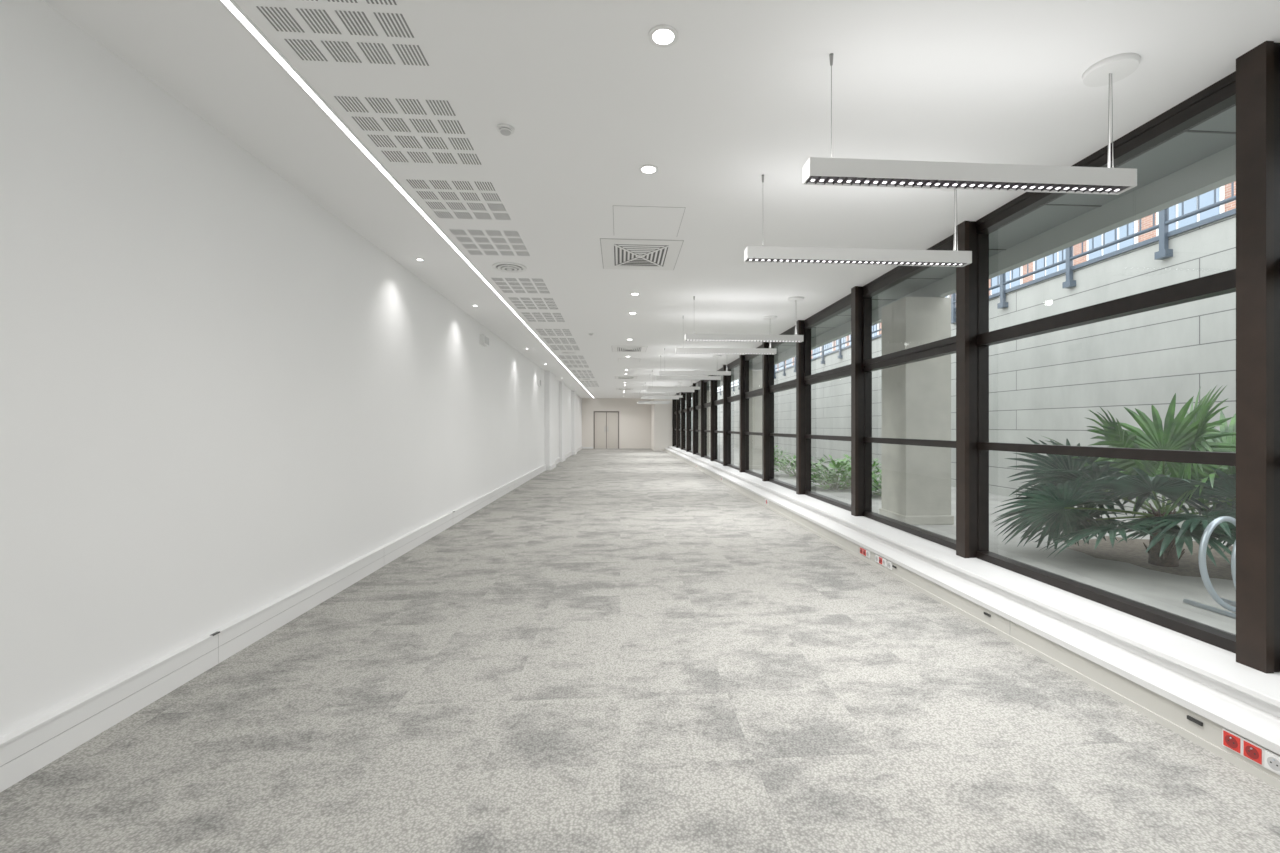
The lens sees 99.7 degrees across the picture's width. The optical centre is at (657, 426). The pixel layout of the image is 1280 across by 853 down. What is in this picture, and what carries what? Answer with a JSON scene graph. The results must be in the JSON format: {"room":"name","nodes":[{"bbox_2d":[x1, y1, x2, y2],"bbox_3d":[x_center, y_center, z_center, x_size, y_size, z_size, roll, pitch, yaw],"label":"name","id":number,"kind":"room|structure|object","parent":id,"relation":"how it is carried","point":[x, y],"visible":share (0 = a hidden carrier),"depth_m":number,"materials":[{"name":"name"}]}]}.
{"room":"empty office space","nodes":[
{"label":"empty office space","id":0,"kind":"room"},
{"bbox_2d":[0,0,581,737],"bbox_3d":[-3.165,-0.170,13.362,0.150,2.840,34.100,0,0,-4],"label":"wall","id":1,"kind":"structure","parent":0,"point":[219,396],"depth_m":2.62,"materials":[{"name":"white paint"}]},
{"bbox_2d":[0,446,582,791],"bbox_3d":[-3.067,1.165,13.369,0.047,0.170,34.100,0,0,-4],"label":"baseboard","id":2,"kind":"structure","parent":1,"relation":"attached to","point":[31,747],"depth_m":2.60,"materials":[{"name":"white"}]},
{"bbox_2d":[480,335,488,346],"bbox_3d":[-2.707,-1.340,8.432,0.075,0.140,0.300,0,0,-4],"label":"exit light","id":3,"kind":"object","parent":1,"relation":"attached to","point":[484,340],"visible":1,"depth_m":8.34,"materials":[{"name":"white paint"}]},
{"bbox_2d":[545,371,555,469],"bbox_3d":[-3.196,-0.170,16.066,0.165,2.840,1.340,0,0,-4],"label":"wall column","id":4,"kind":"structure","parent":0,"point":[550,463],"depth_m":15.42,"materials":[{"name":"white paint"}]},
{"bbox_2d":[559,381,565,461],"bbox_3d":[-3.457,-0.170,19.506,0.125,2.840,1.040,0,0,-4],"label":"wall column","id":5,"kind":"structure","parent":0,"point":[561,384],"depth_m":19.01,"materials":[{"name":"white paint"}]},
{"bbox_2d":[571,390,576,454],"bbox_3d":[-3.772,-0.170,24.296,0.165,2.840,1.040,0,0,-4],"label":"wall column","id":6,"kind":"structure","parent":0,"point":[573,392],"depth_m":23.80,"materials":[{"name":"white paint"}]},
{"bbox_2d":[582,398,650,448],"bbox_3d":[-1.791,-0.170,30.625,5.300,2.840,0.150,0,0,-4],"label":"wall","id":7,"kind":"structure","parent":0,"point":[634,418],"depth_m":30.54,"materials":[{"name":"white paint"}]},
{"bbox_2d":[594,411,618,448],"bbox_3d":[-2.916,0.190,30.515,1.440,2.120,0.172,0,0,-4],"label":"door","id":8,"kind":"structure","parent":7,"relation":"in","point":[606,423],"depth_m":30.50,"materials":[{"name":"grey wood"}]},
{"bbox_2d":[0,449,1279,852],"bbox_3d":[-0.596,1.310,13.541,5.300,0.120,34.400,0,0,-4],"label":"floor","id":9,"kind":"structure","parent":0,"point":[620,650],"depth_m":2.30,"materials":[{"name":"carpet"}]},
{"bbox_2d":[43,0,1279,397],"bbox_3d":[-0.611,-1.790,13.540,5.270,0.400,34.400,0,0,-4],"label":"ceiling","id":10,"kind":"structure","parent":0,"point":[742,94],"depth_m":2.73,"materials":[{"name":"white paint"}]},
{"bbox_2d":[256,0,428,65],"bbox_3d":[-1.253,-1.589,2.040,0.536,0.001,0.644,0,0,-4],"label":"ceiling panel","id":11,"kind":"object","parent":10,"relation":"attached to","point":[351,1],"visible":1,"depth_m":2.17,"materials":[{"name":"grey metal"}]},
{"bbox_2d":[217,0,593,397],"bbox_3d":[-2.403,-1.586,13.365,0.054,0.008,33.800,0,0,-4],"label":"recessed light","id":12,"kind":"object","parent":10,"relation":"in","point":[231,6],"visible":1,"depth_m":2.83,"materials":[{"name":"white plastic"}]},
{"bbox_2d":[334,96,481,164],"bbox_3d":[-1.315,-1.589,2.937,0.536,0.001,0.644,0,0,-4],"label":"ceiling panel","id":13,"kind":"object","parent":10,"relation":"attached to","point":[334,96],"visible":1,"depth_m":2.87,"materials":[{"name":"grey metal"}]},
{"bbox_2d":[406,179,510,219],"bbox_3d":[-1.377,-1.589,3.815,0.536,0.001,0.644,0,0,-4],"label":"ceiling panel","id":14,"kind":"object","parent":10,"relation":"attached to","point":[406,179],"visible":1,"depth_m":3.76,"materials":[{"name":"grey metal"}]},
{"bbox_2d":[449,229,529,255],"bbox_3d":[-1.438,-1.589,4.693,0.536,0.001,0.644,0,0,-4],"label":"ceiling panel","id":15,"kind":"object","parent":10,"relation":"attached to","point":[449,229],"visible":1,"depth_m":4.64,"materials":[{"name":"grey metal"}]},
{"bbox_2d":[497,124,513,135],"bbox_3d":[-0.813,-1.577,2.880,0.092,0.026,0.092,0,0,-4],"label":"smoke detector","id":16,"kind":"object","parent":10,"relation":"attached to","point":[504,129],"visible":1,"depth_m":2.86,"materials":[{"name":"white paint"}]},
{"bbox_2d":[492,262,526,272],"bbox_3d":[-1.479,-1.575,5.380,0.330,0.030,0.330,0,0,-4],"label":"ceiling vent","id":17,"kind":"object","parent":10,"relation":"in","point":[510,267],"visible":1,"depth_m":5.34,"materials":[{"name":"white metal"}]},
{"bbox_2d":[492,278,548,292],"bbox_3d":[-1.537,-1.589,6.110,0.536,0.001,0.644,0,0,-4],"label":"air vent","id":18,"kind":"object","parent":10,"relation":"attached to","point":[492,278],"visible":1,"depth_m":6.04,"materials":[{"name":"grey metal"}]},
{"bbox_2d":[508,297,557,308],"bbox_3d":[-1.599,-1.589,6.987,0.536,0.001,0.644,0,0,-4],"label":"air vent","id":19,"kind":"object","parent":10,"relation":"attached to","point":[508,297],"visible":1,"depth_m":6.97,"materials":[{"name":"grey metal"}]},
{"bbox_2d":[521,312,564,321],"bbox_3d":[-1.660,-1.589,7.865,0.536,0.001,0.644,0,0,-4],"label":"ceiling panel","id":20,"kind":"object","parent":10,"relation":"attached to","point":[521,312],"visible":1,"depth_m":7.80,"materials":[{"name":"grey metal"}]},
{"bbox_2d":[536,329,569,335],"bbox_3d":[-1.748,-1.589,9.122,0.536,0.001,0.644,0,0,-4],"label":"ceiling panel","id":21,"kind":"object","parent":10,"relation":"attached to","point":[544,334],"visible":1,"depth_m":9.22,"materials":[{"name":"grey metal"}]},
{"bbox_2d":[546,338,574,343],"bbox_3d":[-1.811,-1.589,10.020,0.536,0.001,0.644,0,0,-4],"label":"ceiling panel","id":22,"kind":"object","parent":10,"relation":"attached to","point":[548,339],"visible":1,"depth_m":9.98,"materials":[{"name":"grey metal"}]},
{"bbox_2d":[552,345,578,349],"bbox_3d":[-1.873,-1.589,10.918,0.536,0.001,0.644,0,0,-4],"label":"ceiling panel","id":23,"kind":"object","parent":10,"relation":"attached to","point":[552,345],"visible":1,"depth_m":11.00,"materials":[{"name":"grey metal"}]},
{"bbox_2d":[561,352,576,353],"bbox_3d":[-1.917,-1.575,11.645,0.330,0.030,0.330,0,0,-4],"label":"ceiling vent","id":24,"kind":"object","parent":10,"relation":"in","point":[561,352],"visible":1,"depth_m":11.57,"materials":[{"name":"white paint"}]},
{"bbox_2d":[564,360,585,363],"bbox_3d":[-2.041,-1.589,13.312,0.536,0.001,0.644,0,0,-4],"label":"ceiling panel","id":25,"kind":"object","parent":10,"relation":"attached to","point":[564,360],"visible":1,"depth_m":13.40,"materials":[{"name":"grey metal"}]},
{"bbox_2d":[616,388,632,389],"bbox_3d":[-1.420,-1.583,22.957,0.714,0.013,0.874,0,0,-4],"label":"ceiling vent","id":26,"kind":"object","parent":10,"relation":"in","point":[616,388],"visible":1,"depth_m":22.78,"materials":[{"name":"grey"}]},
{"bbox_2d":[615,376,636,378],"bbox_3d":[-1.043,-1.583,17.570,0.714,0.013,0.874,0,0,-4],"label":"ceiling vent","id":27,"kind":"object","parent":10,"relation":"in","point":[616,377],"visible":1,"depth_m":17.43,"materials":[{"name":"grey metal"}]},
{"bbox_2d":[618,359,639,361],"bbox_3d":[-0.697,-1.589,12.983,0.528,0.003,0.608,0,0,-4],"label":"access hatch","id":28,"kind":"object","parent":10,"relation":"in","point":[619,360],"depth_m":12.98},
{"bbox_2d":[612,346,647,351],"bbox_3d":[-0.590,-1.583,11.086,0.714,0.013,0.874,0,0,-4],"label":"ceiling vent","id":29,"kind":"object","parent":10,"relation":"in","point":[614,348],"visible":1,"depth_m":10.98,"materials":[{"name":"grey metal"}]},
{"bbox_2d":[600,238,683,269],"bbox_3d":[-0.166,-1.583,5.021,0.714,0.013,0.874,0,0,-4],"label":"ceiling vent","id":30,"kind":"object","parent":10,"relation":"in","point":[629,254],"visible":1,"depth_m":4.94,"materials":[{"name":"grey metal"}]},
{"bbox_2d":[639,164,658,174],"bbox_3d":[-0.058,-1.587,3.334,0.123,0.006,0.123,0,0,-4],"label":"recessed light","id":31,"kind":"object","parent":10,"relation":"in","point":[648,169],"visible":1,"depth_m":3.33,"materials":[{"name":"white paint"}]},
{"bbox_2d":[613,205,685,236],"bbox_3d":[-0.083,-1.589,4.204,0.528,0.003,0.608,0,0,-4],"label":"access hatch","id":32,"kind":"object","parent":10,"relation":"in","point":[627,220],"depth_m":4.16,"materials":[{"name":"white paint"}]},
{"bbox_2d":[637,392,668,403],"bbox_3d":[-0.214,-1.320,24.996,1.480,0.540,0.200,0,0,-4],"label":"linear pendant light","id":33,"kind":"object","parent":10,"relation":"hanging from","point":[665,392],"visible":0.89,"depth_m":24.95,"materials":[{"name":"white paint"}]},
{"bbox_2d":[638,399,670,402],"bbox_3d":[-0.134,-1.320,23.849,1.480,0.540,0.200,0,0,-4],"label":"linear pendant light","id":34,"kind":"object","parent":10,"relation":"hanging from","point":[669,401],"visible":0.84,"depth_m":23.80,"materials":[{"name":"white paint"}]},
{"bbox_2d":[641,385,678,398],"bbox_3d":[0.086,-1.320,20.706,1.480,0.540,0.200,0,0,-4],"label":"linear pendant light","id":35,"kind":"object","parent":10,"relation":"hanging from","point":[674,385],"visible":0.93,"depth_m":20.66,"materials":[{"name":"white paint"}]},
{"bbox_2d":[642,382,681,397],"bbox_3d":[0.166,-1.320,19.559,1.480,0.540,0.200,0,0,-4],"label":"linear pendant light","id":36,"kind":"object","parent":10,"relation":"hanging from","point":[680,395],"visible":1,"depth_m":19.54,"materials":[{"name":"white paint"}]},
{"bbox_2d":[648,24,677,47],"bbox_3d":[0.022,-1.587,2.197,0.123,0.006,0.123,0,0,-4],"label":"recessed light","id":37,"kind":"object","parent":10,"relation":"in","point":[662,36],"visible":1,"depth_m":2.19,"materials":[{"name":"white paint"}]},
{"bbox_2d":[646,389,693,391],"bbox_3d":[0.386,-1.320,16.417,1.480,0.540,0.200,0,0,-4],"label":"linear pendant light","id":38,"kind":"object","parent":10,"relation":"hanging from","point":[647,390],"visible":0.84,"depth_m":16.36,"materials":[{"name":"white paint"}]},
{"bbox_2d":[648,370,699,389],"bbox_3d":[0.466,-1.320,15.270,1.480,0.540,0.200,0,0,-4],"label":"linear pendant light","id":39,"kind":"object","parent":10,"relation":"hanging from","point":[649,387],"visible":0.93,"depth_m":15.23,"materials":[{"name":"white paint"}]},
{"bbox_2d":[656,355,721,379],"bbox_3d":[0.689,-1.320,12.078,1.480,0.540,0.200,0,0,-4],"label":"linear pendant light","id":40,"kind":"object","parent":10,"relation":"hanging from","point":[657,377],"visible":1,"depth_m":12.05,"materials":[{"name":"white paint"}]},
{"bbox_2d":[659,348,730,374],"bbox_3d":[0.766,-1.320,10.980,1.480,0.540,0.200,0,0,-4],"label":"linear pendant light","id":41,"kind":"object","parent":10,"relation":"hanging from","point":[660,372],"visible":0.91,"depth_m":10.94,"materials":[{"name":"white paint"}]},
{"bbox_2d":[675,342,776,354],"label":"linear pendant light","id":42,"kind":"object","parent":10,"relation":"hanging from","point":[769,351],"depth_m":7.75,"materials":[{"name":"white paint"}]},
{"bbox_2d":[685,334,802,341],"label":"linear pendant light","id":43,"kind":"object","parent":10,"relation":"hanging from","point":[744,337],"depth_m":6.60,"materials":[{"name":"white paint"}]},
{"bbox_2d":[763,315,776,319],"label":"linear pendant light","id":44,"kind":"object","parent":10,"relation":"hanging from","point":[771,317],"depth_m":7.78,"materials":[{"name":"white paint"}]},
{"bbox_2d":[788,296,803,314],"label":"linear pendant light","id":45,"kind":"object","parent":10,"relation":"hanging from","point":[795,299],"depth_m":6.66,"materials":[{"name":"white paint"}]},
{"bbox_2d":[744,174,971,266],"bbox_3d":[1.292,-1.320,3.458,1.480,0.540,0.200,0,0,-4],"label":"linear pendant light","id":46,"kind":"object","parent":10,"relation":"hanging from","point":[758,254],"visible":0.87,"depth_m":3.43,"materials":[{"name":"white paint"}]},
{"bbox_2d":[803,53,1140,194],"bbox_3d":[1.369,-1.320,2.351,1.480,0.540,0.200,0,0,-4],"label":"linear pendant light","id":47,"kind":"object","parent":10,"relation":"hanging from","point":[831,171],"visible":1,"depth_m":2.33,"materials":[{"name":"white paint"}]},
{"bbox_2d":[651,399,671,450],"bbox_3d":[0.319,-0.170,29.193,1.230,2.840,3.000,0,0,-4],"label":"wall","id":48,"kind":"structure","parent":0,"point":[661,414],"depth_m":27.69,"materials":[{"name":"white paint"}]},
{"bbox_2d":[672,399,675,445],"bbox_3d":[0.887,-0.270,27.627,0.315,2.640,0.205,0,0,-4],"label":"window","id":49,"kind":"structure","parent":48,"relation":"in","point":[673,414],"depth_m":27.53,"materials":[{"name":"brown metal"}]},
{"bbox_2d":[674,393,680,447],"bbox_3d":[0.908,-0.286,26.548,0.205,2.608,1.950,0,0,-4],"label":"window","id":50,"kind":"structure","parent":48,"relation":"in","point":[678,415],"depth_m":25.58,"materials":[{"name":"brown metal"}]},
{"bbox_2d":[678,392,685,449],"bbox_3d":[1.044,-0.286,24.603,0.205,2.608,1.950,0,0,-4],"label":"window","id":51,"kind":"structure","parent":48,"relation":"in","point":[683,414],"depth_m":23.64,"materials":[{"name":"brown metal"}]},
{"bbox_2d":[683,392,690,451],"bbox_3d":[1.180,-0.286,22.657,0.205,2.608,1.950,0,0,-4],"label":"window","id":52,"kind":"structure","parent":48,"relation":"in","point":[688,413],"depth_m":21.69,"materials":[{"name":"brown metal"}]},
{"bbox_2d":[689,383,697,453],"bbox_3d":[1.316,-0.286,20.712,0.205,2.608,1.950,0,0,-4],"label":"window","id":53,"kind":"structure","parent":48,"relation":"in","point":[695,411],"depth_m":19.74,"materials":[{"name":"brown metal"}]},
{"bbox_2d":[695,380,706,456],"bbox_3d":[1.452,-0.286,18.767,0.205,2.608,1.950,0,0,-4],"label":"window","id":54,"kind":"structure","parent":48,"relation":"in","point":[701,382],"depth_m":17.80,"materials":[{"name":"brown metal"}]},
{"bbox_2d":[704,375,717,460],"bbox_3d":[1.588,-0.286,16.822,0.205,2.608,1.950,0,0,-4],"label":"window","id":55,"kind":"structure","parent":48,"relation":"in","point":[713,408],"depth_m":15.85,"materials":[{"name":"brown metal"}]},
{"bbox_2d":[714,365,730,465],"bbox_3d":[1.724,-0.286,14.877,0.205,2.608,1.950,0,0,-4],"label":"window","id":56,"kind":"structure","parent":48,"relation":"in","point":[726,405],"depth_m":13.91,"materials":[{"name":"brown metal"}]},
{"bbox_2d":[727,355,748,471],"bbox_3d":[1.860,-0.286,12.931,0.205,2.608,1.950,0,0,-4],"label":"window","id":57,"kind":"structure","parent":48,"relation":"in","point":[743,402],"depth_m":11.96,"materials":[{"name":"brown metal"}]},
{"bbox_2d":[744,342,773,480],"bbox_3d":[1.996,-0.286,10.986,0.205,2.608,1.950,0,0,-4],"label":"window","id":58,"kind":"structure","parent":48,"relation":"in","point":[767,398],"depth_m":10.02,"materials":[{"name":"brown metal"}]},
{"bbox_2d":[768,320,810,494],"bbox_3d":[2.132,-0.286,9.041,0.205,2.608,1.950,0,0,-4],"label":"window","id":59,"kind":"structure","parent":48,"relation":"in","point":[803,392],"depth_m":8.07,"materials":[{"name":"brown metal"}]},
{"bbox_2d":[804,286,871,515],"bbox_3d":[2.268,-0.286,7.096,0.205,2.608,1.950,0,0,-4],"label":"window","id":60,"kind":"structure","parent":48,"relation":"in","point":[861,382],"depth_m":6.13,"materials":[{"name":"brown metal"}]},
{"bbox_2d":[860,547,869,557],"bbox_3d":[1.917,1.168,5.010,0.016,0.064,0.196,0,0,-4],"label":"outlet strip","id":61,"kind":"object","parent":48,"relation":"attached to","point":[863,551],"visible":1,"depth_m":5.00,"materials":[{"name":"white paint"}]},
{"bbox_2d":[875,554,886,566],"bbox_3d":[1.939,1.168,4.701,0.016,0.064,0.196,0,0,-4],"label":"outlet strip","id":62,"kind":"object","parent":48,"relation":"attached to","point":[878,559],"visible":1,"depth_m":4.69,"materials":[{"name":"white paint"}]},
{"bbox_2d":[888,560,896,569],"bbox_3d":[1.952,1.168,4.513,0.016,0.064,0.133,0,0,-4],"label":"outlet strip","id":63,"kind":"object","parent":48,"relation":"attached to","point":[890,565],"visible":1,"depth_m":4.52,"materials":[{"name":"white paint"}]},
{"bbox_2d":[863,221,988,557],"bbox_3d":[2.404,-0.286,5.150,0.205,2.608,1.950,0,0,-4],"label":"window","id":64,"kind":"structure","parent":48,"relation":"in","point":[972,280],"depth_m":4.18,"materials":[{"name":"brown metal"}]},
{"bbox_2d":[664,448,1279,789],"bbox_3d":[1.519,1.173,12.186,0.220,0.155,31.100,0,0,-4],"label":"baseboard","id":65,"kind":"structure","parent":48,"relation":"attached to","point":[1166,696],"depth_m":2.72,"materials":[{"name":"grey"}]},
{"bbox_2d":[668,446,1279,717],"bbox_3d":[1.868,1.134,12.210,0.550,0.232,31.100,0,0,-4],"label":"window sill","id":66,"kind":"structure","parent":48,"relation":"attached to","point":[1214,667],"depth_m":2.96,"materials":[{"name":"laminate"}]},
{"bbox_2d":[976,41,1279,673],"bbox_3d":[2.540,-0.286,3.205,0.205,2.608,1.950,0,0,-4],"label":"window","id":67,"kind":"structure","parent":66,"relation":"on","point":[1253,88],"depth_m":2.30,"materials":[{"name":"brown metal"}]},
{"bbox_2d":[1187,715,1202,725],"bbox_3d":[2.122,1.163,2.135,0.008,0.014,0.055,0,0,-4],"label":"outlet strip","id":68,"kind":"object","parent":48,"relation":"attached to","point":[1190,718],"visible":1,"depth_m":2.13,"materials":[{"name":"black plastic"}]},
{"bbox_2d":[1222,728,1279,774],"bbox_3d":[2.132,1.168,1.935,0.016,0.064,0.196,0,0,-4],"label":"outlet strip","id":69,"kind":"object","parent":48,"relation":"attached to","point":[1236,743],"visible":1,"depth_m":1.94,"materials":[{"name":"white paint"}]},
{"bbox_2d":[691,399,692,440],"bbox_3d":[1.683,-0.480,40.366,3.010,3.140,0.300,0,0,-4],"label":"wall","id":70,"kind":"structure","parent":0,"point":[691,399],"depth_m":40.28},
{"label":"outside","id":71,"kind":"structure","parent":0,"visible":0},
{"bbox_2d":[775,181,1235,370],"bbox_3d":[15.789,-7.750,38.696,1.100,18.000,85.000,0,0,-4],"label":"brick building","id":72,"kind":"structure","parent":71,"point":[1224,192],"depth_m":19.57,"materials":[{"name":"orange brick"}]},
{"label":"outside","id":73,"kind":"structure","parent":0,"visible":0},
{"bbox_2d":[691,441,1235,633],"bbox_3d":[2.670,1.240,26.250,3.010,0.300,68.000,0,0,-4],"label":"ground","id":74,"kind":"structure","parent":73,"point":[1161,590],"depth_m":4.17,"materials":[{"name":"concrete"}]},
{"bbox_2d":[698,390,709,453],"bbox_3d":[1.897,-0.175,21.835,0.570,2.530,0.600,0,0,-4],"label":"column","id":75,"kind":"structure","parent":74,"relation":"on","point":[699,391],"depth_m":21.56,"materials":[{"name":"stone"}]},
{"bbox_2d":[749,370,761,468],"bbox_3d":[2.441,-0.175,14.055,0.570,2.530,0.600,0,0,-4],"label":"column","id":76,"kind":"structure","parent":74,"relation":"on","point":[755,376],"depth_m":13.78,"materials":[{"name":"stone"}]},
{"bbox_2d":[774,445,793,464],"bbox_3d":[3.153,0.789,15.236,1.378,0.614,1.373,0,0,-27],"label":"shrub","id":77,"kind":"object","parent":74,"relation":"on","point":[777,450],"visible":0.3,"depth_m":15.10,"materials":[{"name":"green plant"}]},
{"bbox_2d":[774,454,822,476],"bbox_3d":[3.088,0.830,11.831,1.205,0.532,1.201,0,0,-4],"label":"shrub","id":78,"kind":"object","parent":74,"relation":"on","point":[793,466],"visible":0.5,"depth_m":11.74,"materials":[{"name":"green plant"}]},
{"bbox_2d":[811,454,850,489],"bbox_3d":[3.094,0.785,9.445,1.250,0.621,1.207,0,0,-4],"label":"shrub","id":79,"kind":"object","parent":74,"relation":"on","point":[833,478],"visible":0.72,"depth_m":9.31,"materials":[{"name":"green plant"}]},
{"bbox_2d":[822,454,881,481],"bbox_3d":[3.879,0.793,10.508,1.424,0.606,1.460,0,0,-4],"label":"shrub","id":80,"kind":"object","parent":74,"relation":"on","point":[846,455],"visible":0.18,"depth_m":10.45,"materials":[{"name":"green plant"}]},
{"bbox_2d":[872,466,881,495],"bbox_3d":[3.728,0.836,8.367,1.164,0.520,1.105,0,0,-4],"label":"shrub","id":81,"kind":"object","parent":74,"relation":"on","point":[877,485],"visible":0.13,"depth_m":8.42,"materials":[{"name":"green plant"}]},
{"bbox_2d":[879,297,953,524],"bbox_3d":[2.985,-0.175,6.274,0.570,2.530,0.600,0,0,-4],"label":"column","id":82,"kind":"structure","parent":74,"relation":"on","point":[916,396],"depth_m":6.00,"materials":[{"name":"stone"}]},
{"bbox_2d":[691,106,1235,397],"bbox_3d":[2.373,-1.845,13.198,0.625,0.810,42.000,0,0,-4],"label":"roof overhang","id":83,"kind":"object","parent":82,"relation":"on","point":[1200,160],"visible":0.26,"depth_m":3.93,"materials":[{"name":"white concrete"}]},
{"bbox_2d":[718,215,1235,527],"bbox_3d":[4.371,-0.340,26.369,0.400,3.460,68.000,0,0,-4],"label":"wall","id":84,"kind":"structure","parent":74,"relation":"on","point":[1046,385],"depth_m":6.97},
{"bbox_2d":[692,182,1235,398],"bbox_3d":[4.351,-2.476,26.368,0.540,1.252,68.000,0,0,-4],"label":"railing","id":85,"kind":"object","parent":84,"relation":"on","point":[1164,252],"depth_m":6.82,"materials":[{"name":"metal"}]},
{"bbox_2d":[1064,536,1232,579],"bbox_3d":[4.474,1.073,4.541,1.716,0.027,1.693,0,0,-4],"label":"soil bed","id":86,"kind":"object","parent":74,"relation":"on","point":[1133,552],"visible":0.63,"depth_m":4.47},
{"bbox_2d":[992,385,1235,566],"bbox_3d":[3.862,0.383,4.213,1.733,1.415,2.100,0,0,-30],"label":"fan palm","id":87,"kind":"object","parent":86,"relation":"on","point":[1068,482],"visible":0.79,"depth_m":4.18,"materials":[{"name":"green plant"}]},
{"bbox_2d":[1183,516,1235,618],"bbox_3d":[3.419,0.812,2.720,0.422,0.556,1.250,0,0,-4],"label":"bicycle rack","id":88,"kind":"object","parent":74,"relation":"on","point":[1225,603],"visible":0.33,"depth_m":3.16,"materials":[{"name":"silver metal"}]}
]}

